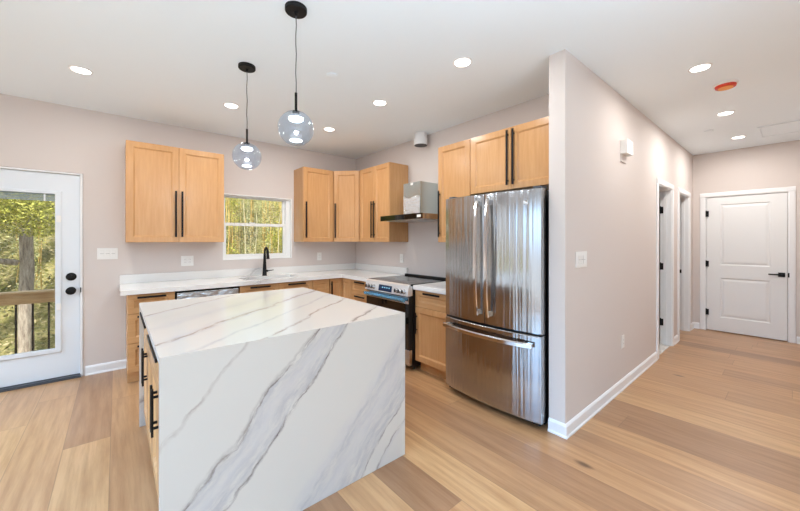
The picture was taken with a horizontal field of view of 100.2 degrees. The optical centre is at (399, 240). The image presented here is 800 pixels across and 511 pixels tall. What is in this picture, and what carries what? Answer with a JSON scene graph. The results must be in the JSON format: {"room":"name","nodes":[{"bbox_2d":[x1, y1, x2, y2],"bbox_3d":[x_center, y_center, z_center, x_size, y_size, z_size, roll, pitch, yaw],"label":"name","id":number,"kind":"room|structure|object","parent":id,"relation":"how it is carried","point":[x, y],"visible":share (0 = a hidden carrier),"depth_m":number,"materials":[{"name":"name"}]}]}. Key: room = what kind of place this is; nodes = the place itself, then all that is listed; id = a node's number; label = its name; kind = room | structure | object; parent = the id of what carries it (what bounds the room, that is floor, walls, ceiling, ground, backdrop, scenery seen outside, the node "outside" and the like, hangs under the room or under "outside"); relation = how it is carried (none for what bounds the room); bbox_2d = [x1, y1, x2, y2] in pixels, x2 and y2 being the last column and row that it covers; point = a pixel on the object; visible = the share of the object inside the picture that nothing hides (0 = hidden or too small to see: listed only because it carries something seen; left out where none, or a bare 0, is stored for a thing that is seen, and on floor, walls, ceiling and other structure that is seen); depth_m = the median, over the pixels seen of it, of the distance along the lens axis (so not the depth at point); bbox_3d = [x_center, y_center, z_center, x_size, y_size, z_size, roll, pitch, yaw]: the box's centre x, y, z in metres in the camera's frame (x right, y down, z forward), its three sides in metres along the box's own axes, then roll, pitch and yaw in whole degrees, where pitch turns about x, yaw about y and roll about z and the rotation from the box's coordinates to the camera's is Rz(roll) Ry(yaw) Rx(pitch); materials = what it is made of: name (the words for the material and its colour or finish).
{"room":"kitchen","nodes":[
{"label":"kitchen","id":0,"kind":"room"},
{"bbox_2d":[0,93,355,375],"bbox_3d":[-2.946,0.019,3.789,5.910,2.740,0.150,0,0,-40],"label":"wall","id":1,"kind":"structure","parent":0,"point":[34,134],"depth_m":3.59,"materials":[{"name":"beige paint"}]},
{"bbox_2d":[0,191,54,200],"bbox_3d":[-3.633,-0.424,3.143,0.546,0.069,0.009,0,0,-40],"label":"blind","id":2,"kind":"object","parent":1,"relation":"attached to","point":[41,193],"depth_m":3.21,"materials":[{"name":"grey"}]},
{"bbox_2d":[0,166,82,392],"bbox_3d":[-3.631,0.353,3.139,0.953,2.069,0.154,0,0,-40],"label":"door","id":3,"kind":"structure","parent":1,"relation":"in","point":[62,362],"depth_m":3.33,"materials":[{"name":"white paint"}]},
{"bbox_2d":[85,359,125,375],"bbox_3d":[-4.000,1.341,2.783,2.700,0.095,0.020,0,0,-40],"label":"baseboard","id":4,"kind":"structure","parent":1,"relation":"attached to","point":[119,364],"depth_m":3.53,"materials":[{"name":"white paint"}]},
{"bbox_2d":[97,248,117,258],"bbox_3d":[-3.103,0.139,3.551,0.166,0.120,0.009,0,0,-40],"label":"light switch","id":5,"kind":"object","parent":1,"relation":"attached to","point":[102,253],"visible":1,"depth_m":3.55,"materials":[{"name":"white plastic"}]},
{"bbox_2d":[125,140,223,241],"bbox_3d":[-2.534,-0.502,3.802,0.906,1.042,0.357,0,0,-40],"label":"upper cabinet","id":6,"kind":"object","parent":1,"relation":"attached to","point":[173,194],"visible":1,"depth_m":3.65,"materials":[{"name":"brown wood"}]},
{"bbox_2d":[181,256,193,265],"bbox_3d":[-2.553,0.244,4.017,0.128,0.120,0.009,0,0,-40],"label":"outlet","id":7,"kind":"object","parent":1,"relation":"attached to","point":[185,260],"visible":1,"depth_m":4.02,"materials":[{"name":"white plastic"}]},
{"bbox_2d":[223,193,291,259],"bbox_3d":[-1.957,-0.175,4.612,0.907,0.856,0.134,0,0,-40],"label":"window","id":8,"kind":"structure","parent":1,"relation":"in","point":[286,225],"depth_m":4.74,"materials":[{"name":"white plastic"}]},
{"bbox_2d":[120,263,407,283],"bbox_3d":[-1.460,0.421,4.089,3.009,0.098,1.309,0,0,-40],"label":"backsplash","id":9,"kind":"structure","parent":1,"relation":"attached to","point":[170,276],"depth_m":4.43,"materials":[{"name":"white stone"}]},
{"bbox_2d":[294,167,332,241],"bbox_3d":[-1.256,-0.502,4.886,0.461,1.042,0.357,0,0,-40],"label":"upper cabinet","id":10,"kind":"object","parent":1,"relation":"attached to","point":[313,187],"visible":1,"depth_m":4.77,"materials":[{"name":"brown wood"}]},
{"bbox_2d":[317,252,321,259],"bbox_3d":[-1.237,0.244,5.134,0.072,0.120,0.009,0,0,-40],"label":"outlet","id":11,"kind":"object","parent":1,"relation":"attached to","point":[319,254],"visible":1,"depth_m":5.13,"materials":[{"name":"white plastic"}]},
{"bbox_2d":[0,0,799,158],"bbox_3d":[1.304,-1.426,1.841,9.870,0.150,8.620,0,0,-40],"label":"ceiling","id":12,"kind":"structure","parent":0,"point":[170,62],"depth_m":2.51,"materials":[{"name":"white paint"}]},
{"bbox_2d":[68,65,93,74],"bbox_3d":[-2.527,-1.347,2.649,0.148,0.007,0.148,0,0,-40],"label":"recessed light","id":13,"kind":"object","parent":12,"relation":"in","point":[82,70],"visible":1,"depth_m":2.64,"materials":[{"name":"white paint"}]},
{"bbox_2d":[71,67,90,73],"bbox_3d":[-2.527,-1.344,2.649,0.115,0.002,0.115,0,0,-1],"label":"diffuser","id":14,"kind":"object","parent":13,"relation":"attached to","point":[82,70],"depth_m":2.64,"materials":[{"name":"white plastic"}]},
{"bbox_2d":[223,102,238,108],"bbox_3d":[-1.686,-1.347,3.343,0.148,0.007,0.148,0,0,-40],"label":"recessed light","id":15,"kind":"object","parent":12,"relation":"in","point":[226,104],"visible":1,"depth_m":3.33,"materials":[{"name":"white paint"}]},
{"bbox_2d":[225,104,237,107],"bbox_3d":[-1.686,-1.344,3.343,0.115,0.002,0.115,0,0,10],"label":"diffuser","id":16,"kind":"object","parent":15,"relation":"attached to","point":[226,105],"depth_m":3.34,"materials":[{"name":"white plastic"}]},
{"bbox_2d":[238,62,255,167],"bbox_3d":[-1.185,-0.949,2.590,0.208,0.804,0.208,0,0,-40],"label":"pendant light","id":17,"kind":"object","parent":12,"relation":"hanging from","point":[246,67],"visible":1,"depth_m":2.58,"materials":[{"name":"black metal"}]},
{"bbox_2d":[285,1,306,142],"bbox_3d":[-0.605,-0.951,1.945,0.200,0.800,0.200,0,0,-40],"label":"pendant light","id":18,"kind":"object","parent":12,"relation":"hanging from","point":[294,9],"visible":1,"depth_m":1.93,"materials":[{"name":"black metal"}]},
{"bbox_2d":[288,113,303,119],"bbox_3d":[-0.605,-0.724,1.945,0.088,0.026,0.088,0,0,-40],"label":"socket","id":19,"kind":"object","parent":18,"relation":"attached to","point":[295,116],"depth_m":1.91,"materials":[{"name":"metal"}]},
{"bbox_2d":[323,127,334,130],"bbox_3d":[-0.857,-1.347,4.053,0.148,0.007,0.148,0,0,-40],"label":"recessed light","id":20,"kind":"object","parent":12,"relation":"in","point":[324,128],"visible":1,"depth_m":4.05,"materials":[{"name":"white paint"}]},
{"bbox_2d":[327,72,336,77],"bbox_3d":[-0.555,-1.347,2.732,0.084,0.009,0.084,0,0,-40],"label":"cap","id":21,"kind":"object","parent":12,"relation":"attached to","point":[330,75],"visible":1,"depth_m":2.72,"materials":[{"name":"white paint"}]},
{"bbox_2d":[372,99,386,105],"bbox_3d":[-0.197,-1.347,3.278,0.148,0.007,0.148,0,0,-40],"label":"recessed light","id":22,"kind":"object","parent":12,"relation":"in","point":[379,102],"visible":1,"depth_m":3.26,"materials":[{"name":"white paint"}]},
{"bbox_2d":[374,101,385,105],"bbox_3d":[-0.197,-1.344,3.278,0.115,0.002,0.115,0,0,-1],"label":"diffuser","id":23,"kind":"object","parent":22,"relation":"attached to","point":[378,103],"depth_m":3.28,"materials":[{"name":"white plastic"}]},
{"bbox_2d":[414,132,426,146],"bbox_3d":[0.261,-1.274,4.221,0.172,0.151,0.172,0,0,-40],"label":"vent duct","id":24,"kind":"object","parent":12,"relation":"attached to","point":[420,140],"visible":1,"depth_m":4.16,"materials":[{"name":"white metal"}]},
{"bbox_2d":[453,57,471,66],"bbox_3d":[0.473,-1.347,2.532,0.148,0.007,0.148,0,0,-40],"label":"recessed light","id":25,"kind":"object","parent":12,"relation":"in","point":[461,61],"visible":1,"depth_m":2.52,"materials":[{"name":"white paint"}]},
{"bbox_2d":[455,59,469,66],"bbox_3d":[0.473,-1.344,2.532,0.115,0.002,0.115,0,0,-1],"label":"diffuser","id":26,"kind":"object","parent":25,"relation":"attached to","point":[458,62],"depth_m":2.52,"materials":[{"name":"white plastic"}]},
{"bbox_2d":[687,63,712,72],"bbox_3d":[2.343,-1.347,2.613,0.148,0.007,0.148,0,0,-40],"label":"recessed light","id":27,"kind":"object","parent":12,"relation":"in","point":[703,66],"visible":1,"depth_m":2.60,"materials":[{"name":"white paint"}]},
{"bbox_2d":[690,64,709,71],"bbox_3d":[2.343,-1.344,2.613,0.115,0.002,0.115,0,0,-1],"label":"diffuser","id":28,"kind":"object","parent":27,"relation":"attached to","point":[700,67],"depth_m":2.60,"materials":[{"name":"white plastic"}]},
{"bbox_2d":[716,110,734,115],"bbox_3d":[3.450,-1.347,3.545,0.148,0.007,0.148,0,0,-40],"label":"recessed light","id":29,"kind":"object","parent":12,"relation":"in","point":[730,111],"visible":1,"depth_m":3.54,"materials":[{"name":"white paint"}]},
{"bbox_2d":[718,111,732,115],"bbox_3d":[3.450,-1.344,3.545,0.115,0.002,0.115,0,0,-1],"label":"diffuser","id":30,"kind":"object","parent":29,"relation":"attached to","point":[725,112],"depth_m":3.54,"materials":[{"name":"white plastic"}]},
{"bbox_2d":[713,79,738,90],"bbox_3d":[2.811,-1.332,2.888,0.164,0.038,0.164,0,0,-40],"label":"smoke detector","id":31,"kind":"object","parent":12,"relation":"attached to","point":[725,85],"visible":1,"depth_m":2.85,"materials":[{"name":"orange plastic"}]},
{"bbox_2d":[731,135,745,138],"bbox_3d":[4.420,-1.347,4.367,0.148,0.007,0.148,0,0,-40],"label":"recessed light","id":32,"kind":"object","parent":12,"relation":"in","point":[741,136],"visible":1,"depth_m":4.36,"materials":[{"name":"white paint"}]},
{"bbox_2d":[757,120,799,137],"bbox_3d":[4.674,-1.345,3.955,0.585,0.012,0.585,0,0,-40],"label":"attic hatch","id":33,"kind":"object","parent":12,"relation":"attached to","point":[792,126],"visible":1,"depth_m":4.05,"materials":[{"name":"white paint"}]},
{"bbox_2d":[0,328,799,510],"bbox_3d":[1.304,1.447,1.841,9.870,0.124,8.620,0,0,-40],"label":"floor","id":34,"kind":"structure","parent":0,"point":[713,424],"depth_m":2.23,"materials":[{"name":"brown wood"}]},
{"bbox_2d":[140,312,151,459],"bbox_3d":[-1.325,0.943,2.516,0.981,0.889,0.745,0,0,-40],"label":"base cabinet","id":35,"kind":"object","parent":34,"relation":"on","point":[146,354],"visible":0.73,"depth_m":2.19,"materials":[{"name":"brown wood"}]},
{"bbox_2d":[126,291,174,382],"bbox_3d":[-2.640,0.953,3.529,0.380,0.869,0.636,0,0,-40],"label":"base cabinet","id":36,"kind":"object","parent":34,"relation":"on","point":[132,301],"visible":0.47,"depth_m":3.23,"materials":[{"name":"brown wood"}]},
{"bbox_2d":[147,334,158,503],"bbox_3d":[-0.845,0.943,1.951,0.981,0.889,0.733,0,0,-40],"label":"base cabinet","id":37,"kind":"object","parent":34,"relation":"on","point":[154,388],"visible":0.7,"depth_m":1.67,"materials":[{"name":"brown wood"}]},
{"bbox_2d":[175,286,238,298],"bbox_3d":[-2.253,0.954,3.846,0.608,0.866,0.638,0,0,-40],"label":"dishwasher","id":38,"kind":"object","parent":34,"relation":"on","point":[225,290],"visible":0.16,"depth_m":3.60,"materials":[{"name":"silver metal"}]},
{"bbox_2d":[139,287,404,510],"bbox_3d":[-0.963,0.928,2.341,1.299,0.919,1.546,0,0,-40],"label":"countertop","id":39,"kind":"structure","parent":34,"relation":"on","point":[282,399],"depth_m":1.72,"materials":[{"name":"white stone"}]},
{"bbox_2d":[238,280,312,292],"bbox_3d":[-1.680,0.953,4.344,0.898,0.869,0.636,0,0,-40],"label":"base cabinet","id":40,"kind":"object","parent":34,"relation":"on","point":[308,284],"visible":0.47,"depth_m":4.10,"materials":[{"name":"brown wood"}]},
{"bbox_2d":[313,279,328,293],"bbox_3d":[-1.243,0.953,4.714,0.240,0.869,0.636,0,0,-40],"label":"base cabinet","id":41,"kind":"object","parent":34,"relation":"on","point":[322,285],"visible":0.06,"depth_m":4.51,"materials":[{"name":"brown wood"}]},
{"bbox_2d":[329,278,350,298],"bbox_3d":[-0.775,0.953,4.982,0.811,0.869,0.833,0,0,-40],"label":"base cabinet","id":42,"kind":"object","parent":34,"relation":"on","point":[341,287],"visible":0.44,"depth_m":4.64,"materials":[{"name":"brown wood"}]},
{"bbox_2d":[120,263,407,295],"bbox_3d":[-1.460,0.445,4.089,3.009,0.144,1.309,0,0,-40],"label":"countertop","id":43,"kind":"structure","parent":42,"relation":"on","point":[131,284],"depth_m":4.20,"materials":[{"name":"white stone"}]},
{"bbox_2d":[262,247,273,275],"bbox_3d":[-1.780,0.276,4.460,0.132,0.389,0.176,0,0,-1],"label":"faucet","id":44,"kind":"object","parent":43,"relation":"on","point":[266,251],"visible":1,"depth_m":4.47,"materials":[{"name":"black metal"}]},
{"bbox_2d":[351,279,366,302],"bbox_3d":[-0.289,0.953,4.536,0.646,0.869,0.468,0,0,-40],"label":"base cabinet","id":45,"kind":"object","parent":34,"relation":"on","point":[357,287],"visible":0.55,"depth_m":4.38,"materials":[{"name":"brown wood"}]},
{"bbox_2d":[364,273,445,368],"bbox_3d":[0.071,0.916,4.005,0.730,0.944,0.786,0,0,-40],"label":"range","id":46,"kind":"object","parent":34,"relation":"on","point":[397,293],"visible":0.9,"depth_m":3.69,"materials":[{"name":"silver metal"}]},
{"bbox_2d":[369,275,445,285],"bbox_3d":[0.086,0.474,4.018,0.600,0.018,0.786,0,0,-40],"label":"cooktop","id":47,"kind":"object","parent":46,"relation":"in","point":[402,280],"depth_m":3.98,"materials":[{"name":"black glass"}]},
{"bbox_2d":[414,290,446,378],"bbox_3d":[0.543,0.953,3.555,0.646,0.869,0.496,0,0,-40],"label":"base cabinet","id":48,"kind":"object","parent":34,"relation":"on","point":[430,314],"visible":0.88,"depth_m":3.40,"materials":[{"name":"brown wood"}]},
{"bbox_2d":[413,281,445,294],"bbox_3d":[0.545,0.494,3.552,0.647,0.046,0.500,0,0,-40],"label":"countertop","id":49,"kind":"structure","parent":48,"relation":"on","point":[437,287],"depth_m":3.42,"materials":[{"name":"white stone"}]},
{"bbox_2d":[443,186,548,425],"bbox_3d":[0.939,0.494,2.943,0.800,1.788,0.914,0,0,-40],"label":"refrigerator","id":50,"kind":"object","parent":34,"relation":"on","point":[496,324],"visible":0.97,"depth_m":2.62,"materials":[{"name":"silver metal"}]},
{"bbox_2d":[356,94,548,277],"bbox_3d":[0.461,0.019,4.248,0.120,2.740,3.558,0,0,-40],"label":"wall","id":51,"kind":"structure","parent":0,"point":[423,254],"depth_m":4.30,"materials":[{"name":"beige paint"}]},
{"bbox_2d":[333,171,359,241],"bbox_3d":[-0.769,-0.502,5.136,0.602,1.042,0.606,0,0,-40],"label":"upper cabinet","id":52,"kind":"object","parent":51,"relation":"attached to","point":[346,184],"visible":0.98,"depth_m":4.92,"materials":[{"name":"brown wood"}]},
{"bbox_2d":[360,162,407,241],"bbox_3d":[-0.251,-0.502,4.714,0.357,1.042,0.702,0,0,-40],"label":"upper cabinet","id":53,"kind":"object","parent":51,"relation":"attached to","point":[382,185],"visible":1,"depth_m":4.52,"materials":[{"name":"brown wood"}]},
{"bbox_2d":[380,181,437,222],"bbox_3d":[0.187,-0.470,4.086,0.502,0.468,0.754,0,0,-40],"label":"range hood","id":54,"kind":"object","parent":51,"relation":"attached to","point":[420,200],"visible":0.94,"depth_m":4.03,"materials":[{"name":"silver metal"}]},
{"bbox_2d":[438,139,471,241],"bbox_3d":[0.674,-0.502,3.624,0.357,1.042,0.437,0,0,-40],"label":"upper cabinet","id":55,"kind":"object","parent":51,"relation":"attached to","point":[453,159],"visible":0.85,"depth_m":3.56,"materials":[{"name":"brown wood"}]},
{"bbox_2d":[470,116,548,194],"bbox_3d":[1.112,-0.743,3.107,0.357,0.560,0.910,0,0,-40],"label":"upper cabinet","id":56,"kind":"object","parent":51,"relation":"attached to","point":[516,157],"visible":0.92,"depth_m":3.00,"materials":[{"name":"brown wood"}]},
{"bbox_2d":[549,49,692,423],"bbox_3d":[2.876,0.019,3.887,4.585,2.740,0.117,0,0,-40],"label":"wall","id":57,"kind":"structure","parent":0,"point":[601,205],"depth_m":2.75,"materials":[{"name":"beige paint"}]},
{"bbox_2d":[575,251,586,267],"bbox_3d":[1.372,0.144,2.528,0.200,0.120,0.009,0,0,-40],"label":"light switch","id":58,"kind":"object","parent":57,"relation":"attached to","point":[580,257],"visible":1,"depth_m":2.51,"materials":[{"name":"white plastic"}]},
{"bbox_2d":[548,322,693,439],"bbox_3d":[2.875,1.341,3.873,4.605,0.095,0.137,0,0,-40],"label":"baseboard","id":59,"kind":"structure","parent":57,"relation":"attached to","point":[567,430],"depth_m":2.73,"materials":[{"name":"white paint"}]},
{"bbox_2d":[621,335,623,348],"bbox_3d":[2.095,0.949,3.141,0.072,0.120,0.009,0,0,-40],"label":"outlet","id":60,"kind":"object","parent":57,"relation":"attached to","point":[622,336],"visible":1,"depth_m":3.13,"materials":[{"name":"white plastic"}]},
{"bbox_2d":[620,139,632,163],"bbox_3d":[2.122,-0.831,3.130,0.165,0.196,0.060,0,0,-40],"label":"door chime","id":61,"kind":"object","parent":57,"relation":"attached to","point":[626,146],"visible":1,"depth_m":3.09,"materials":[{"name":"white plastic"}]},
{"bbox_2d":[656,178,673,358],"bbox_3d":[3.316,0.326,4.173,0.823,2.124,0.016,0,0,-40],"label":"trim","id":62,"kind":"structure","parent":57,"relation":"attached to","point":[659,181],"depth_m":3.92,"materials":[{"name":"white paint"}]},
{"bbox_2d":[659,185,671,345],"bbox_3d":[3.061,0.356,4.473,0.701,2.064,0.772,0,0,-40],"label":"door","id":63,"kind":"structure","parent":57,"relation":"in","point":[665,193],"depth_m":4.42,"materials":[{"name":"white paint"}]},
{"bbox_2d":[677,187,690,340],"bbox_3d":[4.152,0.326,4.883,0.836,2.124,0.016,0,0,-40],"label":"trim","id":64,"kind":"structure","parent":57,"relation":"attached to","point":[679,190],"depth_m":4.63,"materials":[{"name":"white paint"}]},
{"bbox_2d":[680,193,688,330],"bbox_3d":[3.894,0.356,5.187,0.714,2.064,0.782,0,0,-40],"label":"door","id":65,"kind":"structure","parent":57,"relation":"in","point":[684,200],"depth_m":5.14,"materials":[{"name":"white paint"}]},
{"bbox_2d":[659,191,659,340],"bbox_3d":[2.989,0.019,5.396,0.100,2.740,2.038,0,0,-40],"label":"wall","id":66,"kind":"structure","parent":0,"point":[659,191],"depth_m":4.62,"materials":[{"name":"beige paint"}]},
{"bbox_2d":[693,140,799,342],"bbox_3d":[4.704,0.019,5.368,0.120,2.740,4.500,0,0,-40],"label":"wall","id":67,"kind":"structure","parent":0,"point":[776,165],"depth_m":4.90,"materials":[{"name":"beige paint"}]},
{"bbox_2d":[693,322,799,343],"bbox_3d":[5.106,1.341,4.787,0.020,0.095,1.395,0,0,-40],"label":"baseboard","id":68,"kind":"structure","parent":67,"relation":"attached to","point":[696,324],"depth_m":5.26,"materials":[{"name":"white paint"}]},
{"bbox_2d":[706,192,789,340],"bbox_3d":[5.060,0.358,4.908,0.168,2.060,0.855,0,0,-40],"label":"door","id":69,"kind":"structure","parent":67,"relation":"in","point":[746,235],"depth_m":4.86,"materials":[{"name":"white paint"}]},
{"bbox_2d":[700,186,795,342],"bbox_3d":[5.026,0.327,4.883,0.016,2.122,0.973,0,0,-40],"label":"trim","id":70,"kind":"structure","parent":67,"relation":"attached to","point":[791,190],"depth_m":4.56,"materials":[{"name":"white paint"}]},
{"bbox_2d":[787,193,787,339],"bbox_3d":[5.257,0.019,5.181,0.480,2.940,2.300,0,0,-40],"label":"wall","id":71,"kind":"structure","parent":0,"point":[787,193],"depth_m":4.90,"materials":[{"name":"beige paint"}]},
{"bbox_3d":[-4.423,1.651,3.514,3.800,0.195,1.282,0,0,-40],"label":"floor","id":72,"kind":"structure","parent":0,"visible":0},
{"bbox_2d":[0,289,54,353],"bbox_3d":[-4.792,1.087,3.948,3.800,0.933,0.180,0,0,-40],"label":"deck railing","id":73,"kind":"object","parent":72,"relation":"on","point":[15,298],"visible":0.15,"depth_m":4.12,"materials":[{"name":"brown wood"}]},
{"label":"outside","id":74,"kind":"structure","parent":0,"visible":0},
{"bbox_2d":[0,195,281,355],"bbox_3d":[-7.998,-0.330,14.066,54.000,7.133,22.000,0,0,-40],"label":"hillside","id":75,"kind":"structure","parent":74,"point":[7,276],"depth_m":9.25,"materials":[{"name":"green plant"}]},
{"bbox_2d":[2,199,19,282],"bbox_3d":[-10.547,-1.253,9.294,0.610,4.822,0.729,0,0,9],"label":"sapling","id":76,"kind":"object","parent":75,"relation":"on","point":[16,235],"visible":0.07,"depth_m":9.18,"materials":[{"name":"green plant"}]},
{"bbox_2d":[0,192,54,352],"bbox_3d":[-7.590,0.335,6.081,2.244,5.315,3.465,0,0,38],"label":"leafy tree","id":77,"kind":"object","parent":75,"relation":"on","point":[28,214],"visible":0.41,"depth_m":6.44,"materials":[{"name":"green plant"}]},
{"bbox_2d":[12,200,46,289],"bbox_3d":[-9.206,-0.538,8.300,0.729,5.540,0.610,0,0,15],"label":"sapling","id":78,"kind":"object","parent":75,"relation":"on","point":[34,240],"visible":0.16,"depth_m":8.36,"materials":[{"name":"green plant"}]},
{"bbox_2d":[33,206,47,289],"bbox_3d":[-9.708,-1.219,8.889,0.600,5.934,0.732,0,0,0],"label":"sapling","id":79,"kind":"object","parent":75,"relation":"on","point":[41,237],"visible":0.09,"depth_m":8.96,"materials":[{"name":"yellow plant"}]},
{"bbox_2d":[225,198,228,244],"bbox_3d":[-4.408,0.249,8.148,0.743,5.663,0.616,0,0,-3],"label":"sapling","id":80,"kind":"object","parent":75,"relation":"on","point":[225,198],"visible":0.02,"depth_m":8.19,"materials":[{"name":"green plant"}]},
{"bbox_2d":[225,198,242,253],"bbox_3d":[-5.057,-0.656,10.022,0.732,6.292,0.600,0,0,25],"label":"sapling","id":81,"kind":"object","parent":75,"relation":"on","point":[232,206],"visible":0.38,"depth_m":10.01,"materials":[{"name":"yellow plant"}]},
{"bbox_2d":[229,198,239,244],"bbox_3d":[-6.798,-2.433,13.752,0.729,5.260,0.610,0,0,25],"label":"sapling","id":82,"kind":"object","parent":75,"relation":"on","point":[233,219],"visible":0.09,"depth_m":13.69,"materials":[{"name":"green plant"}]},
{"bbox_2d":[229,201,245,252],"bbox_3d":[-6.045,-1.994,12.600,0.701,6.176,0.608,0,0,-15],"label":"sapling","id":83,"kind":"object","parent":75,"relation":"on","point":[240,201],"visible":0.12,"depth_m":12.57,"materials":[{"name":"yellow plant"}]},
{"bbox_2d":[233,199,249,252],"bbox_3d":[-5.490,-0.357,11.682,0.667,4.184,0.676,0,0,-29],"label":"sapling","id":84,"kind":"object","parent":75,"relation":"on","point":[239,210],"visible":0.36,"depth_m":11.63,"materials":[{"name":"green plant"}]},
{"bbox_2d":[234,199,254,253],"bbox_3d":[-5.088,-0.208,11.065,0.729,4.675,0.610,0,0,1],"label":"sapling","id":85,"kind":"object","parent":75,"relation":"on","point":[245,205],"visible":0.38,"depth_m":11.05,"materials":[{"name":"green plant"}]},
{"bbox_2d":[238,199,261,253],"bbox_3d":[-4.079,0.586,9.139,0.677,4.787,0.671,0,0,-19],"label":"sapling","id":86,"kind":"object","parent":75,"relation":"on","point":[256,222],"visible":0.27,"depth_m":9.17,"materials":[{"name":"green plant"}]},
{"bbox_2d":[245,199,258,236],"bbox_3d":[-6.483,-2.520,14.633,0.610,4.855,0.729,0,0,10],"label":"sapling","id":87,"kind":"object","parent":75,"relation":"on","point":[251,214],"visible":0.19,"depth_m":14.59,"materials":[{"name":"green plant"}]},
{"bbox_2d":[254,200,271,253],"bbox_3d":[-4.239,0.093,10.449,0.610,5.085,0.729,0,0,-23],"label":"sapling","id":88,"kind":"object","parent":75,"relation":"on","point":[265,202],"visible":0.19,"depth_m":10.36,"materials":[{"name":"green plant"}]},
{"bbox_2d":[257,202,268,250],"bbox_3d":[-5.570,-2.081,13.616,0.729,5.996,0.610,0,0,28],"label":"sapling","id":89,"kind":"object","parent":75,"relation":"on","point":[261,215],"visible":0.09,"depth_m":13.59,"materials":[{"name":"green plant"}]},
{"bbox_2d":[259,200,275,252],"bbox_3d":[-4.857,-0.416,12.236,0.729,4.528,0.610,0,0,6],"label":"sapling","id":90,"kind":"object","parent":75,"relation":"on","point":[262,200],"visible":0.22,"depth_m":12.23,"materials":[{"name":"green plant"}]},
{"bbox_2d":[259,205,281,253],"bbox_3d":[-3.352,1.085,8.707,0.667,4.038,0.676,0,0,-30],"label":"sapling","id":91,"kind":"object","parent":75,"relation":"on","point":[275,209],"visible":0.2,"depth_m":8.65,"materials":[{"name":"green plant"}]},
{"bbox_2d":[265,200,281,252],"bbox_3d":[-3.591,0.463,9.680,0.655,4.999,0.638,0,0,40],"label":"sapling","id":92,"kind":"object","parent":75,"relation":"on","point":[280,229],"visible":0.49,"depth_m":9.67,"materials":[{"name":"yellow plant"}]},
{"bbox_2d":[269,201,281,252],"bbox_3d":[-4.795,-1.215,12.997,0.610,5.658,0.729,0,0,12],"label":"sapling","id":93,"kind":"object","parent":75,"relation":"on","point":[271,201],"visible":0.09,"depth_m":12.99,"materials":[{"name":"green plant"}]},
{"bbox_2d":[270,201,281,252],"bbox_3d":[-4.284,-0.148,11.605,0.729,4.927,0.610,0,0,11],"label":"sapling","id":94,"kind":"object","parent":75,"relation":"on","point":[276,230],"visible":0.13,"depth_m":11.60,"materials":[{"name":"green plant"}]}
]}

